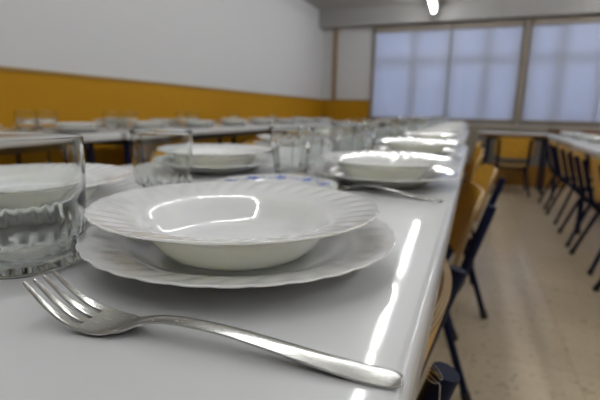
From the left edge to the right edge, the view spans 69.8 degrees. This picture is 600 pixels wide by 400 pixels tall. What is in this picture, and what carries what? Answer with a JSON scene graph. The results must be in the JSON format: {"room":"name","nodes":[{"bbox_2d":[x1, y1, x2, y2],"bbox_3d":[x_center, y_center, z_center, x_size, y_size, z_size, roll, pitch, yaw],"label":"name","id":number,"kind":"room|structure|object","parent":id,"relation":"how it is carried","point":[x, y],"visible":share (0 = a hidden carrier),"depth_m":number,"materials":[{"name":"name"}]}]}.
{"room":"eatery","nodes":[
{"label":"eatery","id":0,"kind":"room"},
{"bbox_2d":[0,0,322,165],"bbox_3d":[-1.428,-1.014,3.075,0.200,2.420,9.700,6,12,21],"label":"wall","id":1,"kind":"structure","parent":0,"point":[260,46],"depth_m":3.50,"materials":[{"name":"paint"}]},
{"bbox_2d":[0,66,321,99],"bbox_3d":[-1.351,-0.853,3.020,0.012,0.020,9.199,6,12,21],"label":"trim","id":2,"kind":"structure","parent":1,"relation":"attached to","point":[1,67],"depth_m":3.13,"materials":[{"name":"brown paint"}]},
{"bbox_2d":[304,0,461,10],"bbox_3d":[1.256,-2.006,1.781,5.930,0.150,9.700,6,12,21],"label":"ceiling","id":3,"kind":"structure","parent":0,"point":[318,4],"depth_m":6.23,"materials":[{"name":"grey paint"}]},
{"bbox_2d":[428,0,437,12],"bbox_3d":[1.663,-2.579,5.417,0.100,0.178,1.210,5,12,19],"label":"lamp","id":4,"kind":"object","parent":3,"relation":"hanging from","point":[433,4],"visible":1,"depth_m":5.73,"materials":[{"name":"white"}]},
{"bbox_2d":[319,0,599,172],"bbox_3d":[2.932,-1.569,6.196,5.530,2.420,0.470,6,12,21],"label":"wall","id":5,"kind":"structure","parent":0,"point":[355,45],"depth_m":6.48,"materials":[{"name":"white paint"}]},
{"bbox_2d":[372,23,451,117],"bbox_3d":[1.675,-1.935,6.563,1.105,1.370,0.065,6,12,21],"label":"roller blind","id":6,"kind":"object","parent":5,"relation":"attached to","point":[411,64],"visible":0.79,"depth_m":6.55,"materials":[{"name":"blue fabric"}]},
{"bbox_2d":[369,19,525,124],"bbox_3d":[2.140,-1.893,6.488,2.130,1.435,0.150,6,12,21],"label":"window","id":7,"kind":"structure","parent":5,"relation":"attached to","point":[374,28],"depth_m":6.41,"materials":[{"name":"brown"}]},
{"bbox_2d":[445,19,524,120],"bbox_3d":[2.635,-1.839,6.189,0.925,1.370,0.065,6,12,21],"label":"roller blind","id":8,"kind":"object","parent":5,"relation":"attached to","point":[485,56],"visible":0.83,"depth_m":6.18,"materials":[{"name":"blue fabric"}]},
{"bbox_2d":[519,15,599,126],"bbox_3d":[4.154,-1.691,5.704,2.130,1.435,0.150,6,12,21],"label":"window","id":9,"kind":"structure","parent":5,"relation":"attached to","point":[520,122],"depth_m":5.97,"materials":[{"name":"brown"}]},
{"bbox_2d":[521,15,599,122],"bbox_3d":[3.588,-1.744,5.818,0.929,1.370,0.065,6,12,21],"label":"roller blind","id":10,"kind":"object","parent":5,"relation":"attached to","point":[562,84],"visible":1,"depth_m":5.82,"materials":[{"name":"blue fabric"}]},
{"bbox_2d":[416,173,599,399],"bbox_3d":[1.206,0.486,2.294,5.930,0.100,9.700,6,12,21],"label":"floor","id":11,"kind":"structure","parent":0,"point":[539,338],"depth_m":1.96,"materials":[{"name":"beige tile"}]},
{"bbox_2d":[0,128,120,163],"bbox_3d":[-1.545,0.183,1.393,0.700,0.750,1.920,6,12,21],"label":"dining table","id":12,"kind":"object","parent":11,"relation":"on","point":[89,138],"visible":0.27,"depth_m":2.00,"materials":[{"name":"grey laminate"}]},
{"bbox_2d":[14,110,36,131],"bbox_3d":[-1.248,-0.359,1.961,0.087,0.094,0.087,4,12,13],"label":"glass tumbler","id":13,"kind":"object","parent":12,"relation":"on","point":[26,121],"visible":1,"depth_m":1.93,"materials":[{"name":"white"}]},
{"bbox_2d":[36,111,56,130],"bbox_3d":[-1.209,-0.378,2.057,0.087,0.094,0.087,-4,13,-22],"label":"glass tumbler","id":14,"kind":"object","parent":12,"relation":"on","point":[44,118],"visible":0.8,"depth_m":2.02,"materials":[{"name":"white"}]},
{"bbox_2d":[48,127,105,132],"bbox_3d":[-1.034,-0.327,2.006,0.245,0.022,0.246,-6,14,-31],"label":"dinner plate","id":15,"kind":"object","parent":12,"relation":"on","point":[60,129],"visible":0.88,"depth_m":1.94,"materials":[{"name":"white ceramic"}]},
{"bbox_2d":[51,122,103,128],"bbox_3d":[-1.034,-0.340,2.004,0.222,0.038,0.223,-1,12,-9],"label":"plate","id":16,"kind":"object","parent":15,"relation":"on","point":[64,125],"visible":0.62,"depth_m":1.95,"materials":[{"name":"white ceramic"}]},
{"bbox_2d":[93,122,283,164],"bbox_3d":[-0.817,-0.158,3.120,0.700,0.750,1.870,6,12,21],"label":"dining table","id":17,"kind":"object","parent":11,"relation":"on","point":[220,130],"visible":0.33,"depth_m":2.81,"materials":[{"name":"grey laminate"}]},
{"bbox_2d":[103,111,119,128],"bbox_3d":[-1.060,-0.450,2.421,0.087,0.094,0.087,-7,14,-33],"label":"glass tumbler","id":18,"kind":"object","parent":17,"relation":"on","point":[111,119],"visible":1,"depth_m":2.39,"materials":[{"name":"white"}]},
{"bbox_2d":[122,112,137,127],"bbox_3d":[-1.008,-0.475,2.548,0.087,0.094,0.087,-9,15,-41],"label":"glass tumbler","id":19,"kind":"object","parent":17,"relation":"on","point":[126,116],"visible":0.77,"depth_m":2.51,"materials":[{"name":"white"}]},
{"bbox_2d":[126,125,171,128],"bbox_3d":[-0.855,-0.414,2.443,0.246,0.022,0.245,1,12,1],"label":"dinner plate","id":20,"kind":"object","parent":17,"relation":"on","point":[133,126],"visible":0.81,"depth_m":2.37,"materials":[{"name":"white ceramic"}]},
{"bbox_2d":[128,121,168,125],"bbox_3d":[-0.855,-0.426,2.441,0.222,0.038,0.223,-6,14,-31],"label":"plate","id":21,"kind":"object","parent":20,"relation":"on","point":[137,123],"visible":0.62,"depth_m":2.38,"materials":[{"name":"white ceramic"}]},
{"bbox_2d":[176,112,188,125],"bbox_3d":[-0.821,-0.565,3.003,0.087,0.094,0.087,3,12,7],"label":"glass tumbler","id":22,"kind":"object","parent":17,"relation":"on","point":[180,116],"visible":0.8,"depth_m":2.97,"materials":[{"name":"white"}]},
{"bbox_2d":[189,112,198,119],"bbox_3d":[-0.777,-0.587,3.113,0.087,0.094,0.087,9,14,34],"label":"glass tumbler","id":23,"kind":"object","parent":17,"relation":"on","point":[192,115],"visible":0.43,"depth_m":3.07,"materials":[{"name":"white"}]},
{"bbox_2d":[180,123,216,126],"bbox_3d":[-0.676,-0.500,2.880,0.245,0.022,0.246,12,16,43],"label":"dinner plate","id":24,"kind":"object","parent":17,"relation":"on","point":[185,124],"visible":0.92,"depth_m":2.80,"materials":[{"name":"white ceramic"}]},
{"bbox_2d":[182,120,214,123],"bbox_3d":[-0.676,-0.512,2.878,0.223,0.038,0.222,2,12,3],"label":"plate","id":25,"kind":"object","parent":24,"relation":"on","point":[187,121],"visible":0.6,"depth_m":2.81,"materials":[{"name":"white ceramic"}]},
{"bbox_2d":[229,113,238,119],"bbox_3d":[-0.561,-0.691,3.641,0.087,0.094,0.087,6,13,23],"label":"glass tumbler","id":26,"kind":"object","parent":17,"relation":"on","point":[235,116],"visible":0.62,"depth_m":3.60,"materials":[{"name":"white"}]},
{"bbox_2d":[219,122,249,125],"bbox_3d":[-0.498,-0.586,3.317,0.246,0.022,0.245,4,12,13],"label":"dinner plate","id":27,"kind":"object","parent":17,"relation":"on","point":[225,123],"visible":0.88,"depth_m":3.25,"materials":[{"name":"white ceramic"}]},
{"bbox_2d":[223,119,249,122],"bbox_3d":[-0.497,-0.599,3.315,0.223,0.038,0.222,-1,12,-10],"label":"plate","id":28,"kind":"object","parent":27,"relation":"on","point":[225,120],"visible":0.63,"depth_m":3.25,"materials":[{"name":"white ceramic"}]},
{"bbox_2d":[249,121,275,123],"bbox_3d":[-0.319,-0.673,3.754,0.245,0.022,0.246,9,14,35],"label":"dinner plate","id":29,"kind":"object","parent":17,"relation":"on","point":[254,122],"visible":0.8,"depth_m":3.68,"materials":[{"name":"white ceramic"}]},
{"bbox_2d":[251,119,275,121],"bbox_3d":[-0.319,-0.685,3.752,0.223,0.038,0.222,-10,16,-43],"label":"plate","id":30,"kind":"object","parent":29,"relation":"on","point":[255,120],"visible":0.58,"depth_m":3.69,"materials":[{"name":"white ceramic"}]},
{"bbox_3d":[-0.987,-0.553,3.107,0.246,0.021,0.246,8,13,29],"label":"dinner plate","id":31,"kind":"object","parent":17,"relation":"on","visible":0},
{"bbox_2d":[148,119,175,122],"bbox_3d":[-0.987,-0.565,3.104,0.223,0.038,0.222,2,12,3],"label":"plate","id":32,"kind":"object","parent":31,"relation":"on","point":[167,120],"visible":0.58,"depth_m":3.02,"materials":[{"name":"white ceramic"}]},
{"bbox_3d":[-1.166,-0.466,2.670,0.246,0.021,0.246,1,12,-3],"label":"dinner plate","id":33,"kind":"object","parent":17,"relation":"on","visible":0},
{"bbox_2d":[92,119,122,123],"bbox_3d":[-1.166,-0.479,2.667,0.222,0.038,0.223,-6,14,-31],"label":"plate","id":34,"kind":"object","parent":33,"relation":"on","point":[98,120],"visible":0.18,"depth_m":2.62,"materials":[{"name":"white ceramic"}]},
{"bbox_2d":[0,145,467,399],"bbox_3d":[-0.016,0.299,0.977,0.650,0.750,1.860,6,12,21],"label":"dining table","id":35,"kind":"object","parent":11,"relation":"on","point":[380,313],"visible":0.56,"depth_m":0.23,"materials":[{"name":"grey laminate"}]},
{"bbox_2d":[0,133,86,279],"bbox_3d":[-0.204,0.000,0.317,0.087,0.094,0.087,-4,13,-22],"label":"glass tumbler","id":36,"kind":"object","parent":35,"relation":"on","point":[43,175],"visible":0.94,"depth_m":0.29,"materials":[{"name":"white"}]},
{"bbox_2d":[86,180,142,206],"bbox_3d":[-0.300,0.004,0.470,0.245,0.022,0.246,11,15,39],"label":"dinner plate","id":37,"kind":"object","parent":35,"relation":"on","point":[119,186],"visible":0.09,"depth_m":0.53,"materials":[{"name":"white ceramic"}]},
{"bbox_2d":[85,163,132,202],"bbox_3d":[-0.300,-0.009,0.467,0.223,0.038,0.222,9,14,34],"label":"plate","id":38,"kind":"object","parent":37,"relation":"on","point":[97,175],"visible":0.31,"depth_m":0.51,"materials":[{"name":"white ceramic"}]},
{"bbox_2d":[129,129,192,187],"bbox_3d":[-0.197,-0.058,0.619,0.086,0.086,0.086,-8,15,-39],"label":"glass tumbler","id":39,"kind":"object","parent":35,"relation":"on","point":[160,157],"visible":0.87,"depth_m":0.58,"materials":[{"name":"white"}]},
{"bbox_2d":[23,270,402,389],"bbox_3d":[-0.050,0.061,0.212,0.199,0.023,0.025,5,12,16],"label":"fork","id":40,"kind":"object","parent":35,"relation":"on","point":[109,320],"visible":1,"depth_m":0.21,"materials":[{"name":"silver metal"}]},
{"bbox_2d":[192,154,273,173],"bbox_3d":[-0.164,-0.071,0.844,0.245,0.022,0.246,7,13,27],"label":"dinner plate","id":41,"kind":"object","parent":35,"relation":"on","point":[259,160],"visible":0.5,"depth_m":0.77,"materials":[{"name":"white ceramic"}]},
{"bbox_2d":[192,144,271,166],"bbox_3d":[-0.164,-0.083,0.842,0.223,0.038,0.222,5,12,16],"label":"plate","id":42,"kind":"object","parent":41,"relation":"on","point":[214,155],"visible":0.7,"depth_m":0.80,"materials":[{"name":"white ceramic"}]},
{"bbox_2d":[75,218,396,288],"bbox_3d":[-0.047,0.032,0.355,0.245,0.022,0.246,-4,13,-24],"label":"dinner plate","id":43,"kind":"object","parent":35,"relation":"on","point":[344,253],"visible":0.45,"depth_m":0.30,"materials":[{"name":"white ceramic"}]},
{"bbox_2d":[83,181,378,270],"bbox_3d":[-0.050,0.020,0.349,0.222,0.039,0.223,-2,12,-14],"label":"plate","id":44,"kind":"object","parent":43,"relation":"on","point":[212,225],"visible":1,"depth_m":0.36,"materials":[{"name":"white ceramic"}]},
{"bbox_2d":[253,141,271,147],"bbox_3d":[-0.019,-0.160,1.294,0.245,0.022,0.246,4,12,15],"label":"dinner plate","id":45,"kind":"object","parent":35,"relation":"on","point":[261,143],"visible":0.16,"depth_m":1.31,"materials":[{"name":"white ceramic"}]},
{"bbox_2d":[257,134,270,142],"bbox_3d":[-0.018,-0.173,1.292,0.223,0.038,0.222,1,12,-1],"label":"plate","id":46,"kind":"object","parent":45,"relation":"on","point":[267,136],"visible":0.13,"depth_m":1.26,"materials":[{"name":"white ceramic"}]},
{"bbox_2d":[215,174,337,188],"bbox_3d":[-0.035,-0.017,0.610,0.176,0.016,0.176,10,15,38],"label":"floral plate","id":47,"kind":"object","parent":35,"relation":"on","point":[284,178],"visible":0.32,"depth_m":0.66,"materials":[{"name":"white ceramic"}]},
{"bbox_2d":[269,126,314,175],"bbox_3d":[-0.015,-0.087,0.774,0.082,0.088,0.082,-4,13,-25],"label":"glass tumbler","id":48,"kind":"object","parent":35,"relation":"on","point":[291,145],"visible":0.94,"depth_m":0.75,"materials":[{"name":"white"}]},
{"bbox_2d":[296,125,337,171],"bbox_3d":[0.033,-0.103,0.854,0.082,0.088,0.082,4,12,15],"label":"glass tumbler","id":49,"kind":"object","parent":35,"relation":"on","point":[324,138],"visible":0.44,"depth_m":0.82,"materials":[{"name":"white"}]},
{"bbox_2d":[331,122,359,151],"bbox_3d":[0.127,-0.174,1.211,0.082,0.088,0.082,10,15,37],"label":"glass tumbler","id":50,"kind":"object","parent":35,"relation":"on","point":[332,123],"visible":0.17,"depth_m":1.20,"materials":[{"name":"white"}]},
{"bbox_2d":[335,123,368,151],"bbox_3d":[0.123,-0.140,1.042,0.082,0.088,0.082,0,12,-5],"label":"glass tumbler","id":51,"kind":"object","parent":35,"relation":"on","point":[350,137],"visible":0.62,"depth_m":1.01,"materials":[{"name":"white"}]},
{"bbox_2d":[345,119,371,122],"bbox_3d":[0.194,-0.223,1.437,0.087,0.094,0.087,10,15,38],"label":"glass tumbler","id":52,"kind":"object","parent":35,"relation":"on","point":[346,120],"visible":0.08,"depth_m":1.39,"materials":[{"name":"white"}]},
{"bbox_2d":[350,123,377,150],"bbox_3d":[0.161,-0.156,1.124,0.082,0.088,0.082,3,12,8],"label":"glass tumbler","id":53,"kind":"object","parent":35,"relation":"on","point":[372,129],"visible":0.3,"depth_m":1.10,"materials":[{"name":"white"}]},
{"bbox_2d":[312,171,442,202],"bbox_3d":[0.107,-0.021,0.624,0.199,0.023,0.025,9,14,32],"label":"fork","id":54,"kind":"object","parent":35,"relation":"on","point":[339,187],"visible":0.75,"depth_m":0.61,"materials":[{"name":"silver metal"}]},
{"bbox_2d":[372,121,393,145],"bbox_3d":[0.283,-0.230,1.497,0.082,0.088,0.082,-7,14,-34],"label":"glass tumbler","id":55,"kind":"object","parent":35,"relation":"on","point":[384,130],"visible":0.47,"depth_m":1.47,"materials":[{"name":"white"}]},
{"bbox_2d":[311,162,458,187],"bbox_3d":[0.141,-0.042,0.736,0.245,0.022,0.246,-1,12,-9],"label":"dinner plate","id":56,"kind":"object","parent":35,"relation":"on","point":[333,169],"visible":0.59,"depth_m":0.68,"materials":[{"name":"white ceramic"}]},
{"bbox_2d":[319,151,453,179],"bbox_3d":[0.143,-0.055,0.733,0.223,0.038,0.222,-9,15,-40],"label":"plate","id":57,"kind":"object","parent":56,"relation":"on","point":[379,165],"visible":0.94,"depth_m":0.71,"materials":[{"name":"white ceramic"}]},
{"bbox_2d":[376,118,398,137],"bbox_3d":[0.337,-0.270,1.680,0.087,0.094,0.087,3,12,7],"label":"glass tumbler","id":58,"kind":"object","parent":35,"relation":"on","point":[395,126],"visible":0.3,"depth_m":1.65,"materials":[{"name":"white"}]},
{"bbox_2d":[374,145,462,156],"bbox_3d":[0.317,-0.131,1.185,0.251,0.022,0.250,1,12,-1],"label":"dinner plate","id":59,"kind":"object","parent":35,"relation":"on","point":[446,151],"visible":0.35,"depth_m":1.16,"materials":[{"name":"white ceramic"}]},
{"bbox_2d":[376,138,459,152],"bbox_3d":[0.319,-0.143,1.182,0.228,0.038,0.227,-5,13,-28],"label":"plate","id":60,"kind":"object","parent":59,"relation":"on","point":[395,144],"visible":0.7,"depth_m":1.13,"materials":[{"name":"white ceramic"}]},
{"bbox_2d":[400,137,463,141],"bbox_3d":[0.496,-0.222,1.642,0.245,0.022,0.246,-6,14,-32],"label":"dinner plate","id":61,"kind":"object","parent":35,"relation":"on","point":[456,140],"visible":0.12,"depth_m":1.67,"materials":[{"name":"white ceramic"}]},
{"bbox_2d":[402,132,461,140],"bbox_3d":[0.499,-0.234,1.640,0.222,0.038,0.223,6,13,22],"label":"plate","id":62,"kind":"object","parent":61,"relation":"on","point":[414,135],"visible":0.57,"depth_m":1.58,"materials":[{"name":"white ceramic"}]},
{"bbox_2d":[243,139,262,144],"bbox_3d":[-0.557,-0.182,3.545,0.498,0.643,0.419,5,12,18],"label":"chair","id":63,"kind":"object","parent":11,"relation":"on","point":[250,142],"visible":0.09,"depth_m":3.33,"materials":[{"name":"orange wood"}]},
{"bbox_2d":[232,121,344,143],"bbox_3d":[-0.057,-0.515,4.925,0.700,0.750,2.090,6,12,21],"label":"dining table","id":64,"kind":"object","parent":11,"relation":"on","point":[316,122],"visible":0.12,"depth_m":4.24,"materials":[{"name":"grey laminate"}]},
{"bbox_2d":[268,113,275,121],"bbox_3d":[-0.281,-0.826,4.324,0.087,0.094,0.087,5,12,18],"label":"glass tumbler","id":65,"kind":"object","parent":64,"relation":"on","point":[270,115],"visible":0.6,"depth_m":4.29,"materials":[{"name":"white"}]},
{"bbox_2d":[277,121,299,122],"bbox_3d":[-0.121,-0.768,4.237,0.245,0.022,0.246,-6,14,-31],"label":"dinner plate","id":66,"kind":"object","parent":64,"relation":"on","point":[277,121],"visible":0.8,"depth_m":4.15,"materials":[{"name":"white ceramic"}]},
{"bbox_2d":[279,118,297,120],"bbox_3d":[-0.121,-0.781,4.234,0.222,0.038,0.223,9,14,33],"label":"plate","id":67,"kind":"object","parent":66,"relation":"on","point":[280,119],"visible":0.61,"depth_m":4.16,"materials":[{"name":"white ceramic"}]},
{"bbox_2d":[297,120,318,121],"bbox_3d":[0.084,-0.867,4.737,0.246,0.022,0.245,-6,14,-30],"label":"dinner plate","id":68,"kind":"object","parent":64,"relation":"on","point":[297,120],"visible":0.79,"depth_m":4.66,"materials":[{"name":"white ceramic"}]},
{"bbox_2d":[298,118,316,120],"bbox_3d":[0.084,-0.880,4.735,0.223,0.038,0.222,-8,15,-37],"label":"plate","id":69,"kind":"object","parent":68,"relation":"on","point":[306,119],"visible":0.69,"depth_m":4.67,"materials":[{"name":"white ceramic"}]},
{"bbox_2d":[409,130,468,145],"bbox_3d":[0.649,-0.037,2.674,0.665,0.750,1.835,6,12,21],"label":"dining table","id":70,"kind":"object","parent":11,"relation":"on","point":[466,133],"visible":0.11,"depth_m":2.21,"materials":[{"name":"grey laminate"}]},
{"bbox_2d":[397,120,411,137],"bbox_3d":[0.458,-0.315,1.925,0.082,0.088,0.082,3,12,10],"label":"glass tumbler","id":71,"kind":"object","parent":70,"relation":"on","point":[403,125],"visible":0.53,"depth_m":1.89,"materials":[{"name":"white"}]},
{"bbox_2d":[409,118,424,131],"bbox_3d":[0.633,-0.402,2.353,0.087,0.094,0.087,8,13,29],"label":"glass tumbler","id":72,"kind":"object","parent":70,"relation":"on","point":[417,123],"visible":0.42,"depth_m":2.31,"materials":[{"name":"white"}]},
{"bbox_2d":[423,118,431,128],"bbox_3d":[0.808,-0.484,2.781,0.082,0.088,0.082,5,12,20],"label":"glass tumbler","id":73,"kind":"object","parent":70,"relation":"on","point":[427,122],"visible":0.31,"depth_m":2.75,"materials":[{"name":"white"}]},
{"bbox_2d":[430,118,437,126],"bbox_3d":[0.983,-0.569,3.209,0.082,0.088,0.082,6,13,22],"label":"glass tumbler","id":74,"kind":"object","parent":70,"relation":"on","point":[434,120],"visible":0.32,"depth_m":3.17,"materials":[{"name":"white"}]},
{"bbox_3d":[0.819,-0.385,2.467,0.246,0.021,0.246,11,15,40],"label":"dinner plate","id":75,"kind":"object","parent":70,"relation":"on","visible":0},
{"bbox_2d":[424,127,462,129],"bbox_3d":[0.819,-0.398,2.464,0.226,0.038,0.227,3,12,7],"label":"plate","id":76,"kind":"object","parent":75,"relation":"on","point":[449,128],"visible":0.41,"depth_m":2.40,"materials":[{"name":"white ceramic"}]},
{"bbox_3d":[0.658,-0.303,2.055,0.246,0.021,0.246,-1,12,-8],"label":"dinner plate","id":77,"kind":"object","parent":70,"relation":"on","visible":0},
{"bbox_2d":[414,129,461,133],"bbox_3d":[0.658,-0.316,2.052,0.222,0.038,0.223,6,12,21],"label":"plate","id":78,"kind":"object","parent":77,"relation":"on","point":[420,130],"visible":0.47,"depth_m":2.00,"materials":[{"name":"white ceramic"}]},
{"bbox_3d":[0.983,-0.468,2.888,0.246,0.021,0.245,1,12,1],"label":"dinner plate","id":79,"kind":"object","parent":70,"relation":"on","visible":0},
{"bbox_2d":[430,125,463,126],"bbox_3d":[0.984,-0.481,2.886,0.223,0.038,0.222,0,12,-4],"label":"plate","id":80,"kind":"object","parent":79,"relation":"on","point":[430,125],"visible":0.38,"depth_m":2.84,"materials":[{"name":"white ceramic"}]},
{"bbox_3d":[1.152,-0.554,3.319,0.246,0.021,0.246,-8,15,-38],"label":"dinner plate","id":81,"kind":"object","parent":70,"relation":"on","visible":0},
{"bbox_2d":[437,124,464,125],"bbox_3d":[1.152,-0.566,3.316,0.223,0.038,0.222,-1,12,-8],"label":"plate","id":82,"kind":"object","parent":81,"relation":"on","point":[437,124],"visible":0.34,"depth_m":3.25,"materials":[{"name":"white ceramic"}]},
{"bbox_2d":[416,259,466,399],"bbox_3d":[-0.018,0.411,0.720,0.498,0.643,0.419,6,12,21],"label":"chair","id":83,"kind":"object","parent":11,"relation":"on","point":[453,276],"visible":0.23,"depth_m":0.49,"materials":[{"name":"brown wood"}]},
{"bbox_2d":[426,366,442,399],"bbox_3d":[0.132,0.215,0.435,0.013,0.098,0.027,1,12,-1],"label":"tie","id":84,"kind":"object","parent":83,"relation":"attached to","point":[430,366],"visible":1,"depth_m":0.42,"materials":[{"name":"fabric"}]},
{"bbox_2d":[443,181,496,399],"bbox_3d":[0.352,0.260,1.490,0.498,0.643,0.419,4,12,13],"label":"chair","id":85,"kind":"object","parent":11,"relation":"on","point":[471,195],"visible":0.39,"depth_m":1.31,"materials":[{"name":"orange wood"}]},
{"bbox_2d":[462,141,484,182],"bbox_3d":[1.373,-0.216,3.899,0.498,0.643,0.419,6,12,21],"label":"chair","id":86,"kind":"object","parent":11,"relation":"on","point":[479,143],"visible":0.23,"depth_m":3.78,"materials":[{"name":"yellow wood"}]},
{"bbox_2d":[465,152,487,265],"bbox_3d":[0.873,0.020,2.702,0.498,0.643,0.419,5,12,19],"label":"chair","id":87,"kind":"object","parent":11,"relation":"on","point":[478,160],"visible":0.23,"depth_m":2.62,"materials":[{"name":"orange wood"}]},
{"bbox_2d":[467,147,488,235],"bbox_3d":[1.065,-0.067,3.146,0.498,0.643,0.419,5,12,17],"label":"chair","id":88,"kind":"object","parent":11,"relation":"on","point":[478,149],"visible":0.13,"depth_m":3.06,"materials":[{"name":"yellow wood"}]},
{"bbox_2d":[463,164,505,318],"bbox_3d":[0.646,0.151,2.045,0.498,0.643,0.419,4,12,14],"label":"chair","id":89,"kind":"object","parent":11,"relation":"on","point":[485,175],"visible":0.29,"depth_m":1.86,"materials":[{"name":"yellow wood"}]},
{"bbox_2d":[465,128,548,163],"bbox_3d":[2.738,-0.708,6.308,1.510,0.680,0.110,6,12,21],"label":"radiator","id":90,"kind":"object","parent":11,"relation":"on","point":[469,129],"visible":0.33,"depth_m":6.23,"materials":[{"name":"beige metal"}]},
{"bbox_2d":[468,128,548,131],"bbox_3d":[2.744,-1.028,6.242,1.510,0.025,0.110,6,12,21],"label":"grille","id":91,"kind":"object","parent":90,"relation":"attached to","point":[472,129],"depth_m":6.13,"materials":[{"name":"metal"}]},
{"bbox_2d":[489,137,534,196],"bbox_3d":[2.397,-0.399,4.888,0.419,0.643,0.498,6,12,21],"label":"chair","id":92,"kind":"object","parent":11,"relation":"on","point":[506,147],"visible":0.97,"depth_m":4.69,"materials":[{"name":"yellow wood"}]},
{"bbox_2d":[479,131,556,194],"bbox_3d":[2.503,-0.446,5.039,0.800,0.670,0.500,6,12,21],"label":"dining table","id":93,"kind":"object","parent":11,"relation":"on","point":[542,137],"visible":0.61,"depth_m":4.84,"materials":[{"name":"grey laminate"}]},
{"bbox_2d":[476,132,571,188],"bbox_3d":[2.828,-0.529,5.547,1.080,0.640,0.422,6,12,21],"label":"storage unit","id":94,"kind":"object","parent":11,"relation":"on","point":[512,176],"visible":0.37,"depth_m":5.39,"materials":[{"name":"brown wood"}]},
{"bbox_2d":[538,140,592,209],"bbox_3d":[2.599,-0.234,4.108,0.498,0.643,0.419,6,12,21],"label":"chair","id":95,"kind":"object","parent":11,"relation":"on","point":[552,144],"visible":0.59,"depth_m":4.05,"materials":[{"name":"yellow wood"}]},
{"bbox_2d":[545,144,593,224],"bbox_3d":[2.362,-0.125,3.555,0.498,0.643,0.419,5,12,20],"label":"chair","id":96,"kind":"object","parent":11,"relation":"on","point":[563,150],"visible":0.72,"depth_m":3.50,"materials":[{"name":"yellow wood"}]},
{"bbox_2d":[547,135,599,227],"bbox_3d":[2.703,-0.199,3.858,0.730,0.670,1.490,6,12,21],"label":"dining table","id":97,"kind":"object","parent":11,"relation":"on","point":[568,141],"visible":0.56,"depth_m":3.93,"materials":[{"name":"grey laminate"}]},
{"bbox_2d":[569,136,588,138],"bbox_3d":[2.573,-0.561,3.889,0.246,0.022,0.245,-1,12,-9],"label":"dinner plate","id":98,"kind":"object","parent":97,"relation":"on","point":[569,136],"visible":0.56,"depth_m":3.84,"materials":[{"name":"white ceramic"}]},
{"bbox_2d":[572,134,598,136],"bbox_3d":[2.574,-0.573,3.886,0.222,0.038,0.223,-6,14,-31],"label":"plate","id":99,"kind":"object","parent":98,"relation":"on","point":[576,135],"visible":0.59,"depth_m":3.85,"materials":[{"name":"white ceramic"}]},
{"bbox_2d":[582,139,599,142],"bbox_3d":[2.368,-0.462,3.388,0.245,0.022,0.246,8,14,31],"label":"dinner plate","id":100,"kind":"object","parent":97,"relation":"on","point":[588,140],"visible":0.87,"depth_m":3.36,"materials":[{"name":"white ceramic"}]},
{"bbox_2d":[586,136,599,140],"bbox_3d":[2.369,-0.474,3.385,0.223,0.038,0.222,0,12,-4],"label":"plate","id":101,"kind":"object","parent":100,"relation":"on","point":[589,137],"visible":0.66,"depth_m":3.36,"materials":[{"name":"white ceramic"}]},
{"bbox_3d":[2.797,-0.669,4.435,0.246,0.021,0.246,8,13,29],"label":"dinner plate","id":102,"kind":"object","parent":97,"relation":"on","visible":0},
{"bbox_2d":[561,132,583,134],"bbox_3d":[2.797,-0.681,4.432,0.223,0.038,0.222,-3,12,-18],"label":"plate","id":103,"kind":"object","parent":102,"relation":"on","point":[571,133],"visible":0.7,"depth_m":4.37,"materials":[{"name":"white ceramic"}]},
{"bbox_2d":[548,129,599,173],"bbox_3d":[3.913,-0.563,5.696,1.120,0.690,0.451,6,12,21],"label":"dining table","id":104,"kind":"object","parent":11,"relation":"on","point":[553,131],"visible":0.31,"depth_m":5.60,"materials":[{"name":"grey laminate"}]},
{"bbox_2d":[557,149,599,247],"bbox_3d":[2.096,-0.005,2.944,0.498,0.643,0.419,6,13,23],"label":"chair","id":105,"kind":"object","parent":11,"relation":"on","point":[578,156],"visible":0.83,"depth_m":2.89,"materials":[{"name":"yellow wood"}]},
{"bbox_2d":[569,156,599,275],"bbox_3d":[1.897,0.091,2.458,0.498,0.643,0.419,5,12,18],"label":"chair","id":106,"kind":"object","parent":11,"relation":"on","point":[595,162],"visible":1,"depth_m":2.61,"materials":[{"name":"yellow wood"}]},
{"bbox_2d":[571,143,599,234],"bbox_3d":[1.974,0.131,2.184,0.730,0.670,2.200,6,12,21],"label":"dining table","id":107,"kind":"object","parent":11,"relation":"on","point":[593,150],"visible":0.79,"depth_m":3.09,"materials":[{"name":"grey laminate"}]},
{"bbox_2d":[592,279,599,291],"bbox_3d":[1.641,0.206,1.873,0.498,0.643,0.419,6,12,21],"label":"chair","id":108,"kind":"object","parent":11,"relation":"on","point":[596,287],"visible":1,"depth_m":2.18,"materials":[{"name":"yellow metal"}]},
{"bbox_3d":[1.299,-0.367,4.341,0.665,0.750,1.795,6,12,21],"label":"dining table","id":109,"kind":"object","parent":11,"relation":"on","visible":0},
{"bbox_2d":[435,117,442,123],"bbox_3d":[1.159,-0.656,3.636,0.087,0.094,0.087,-1,12,-12],"label":"glass tumbler","id":110,"kind":"object","parent":109,"relation":"on","point":[440,119],"visible":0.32,"depth_m":3.59,"materials":[{"name":"white"}]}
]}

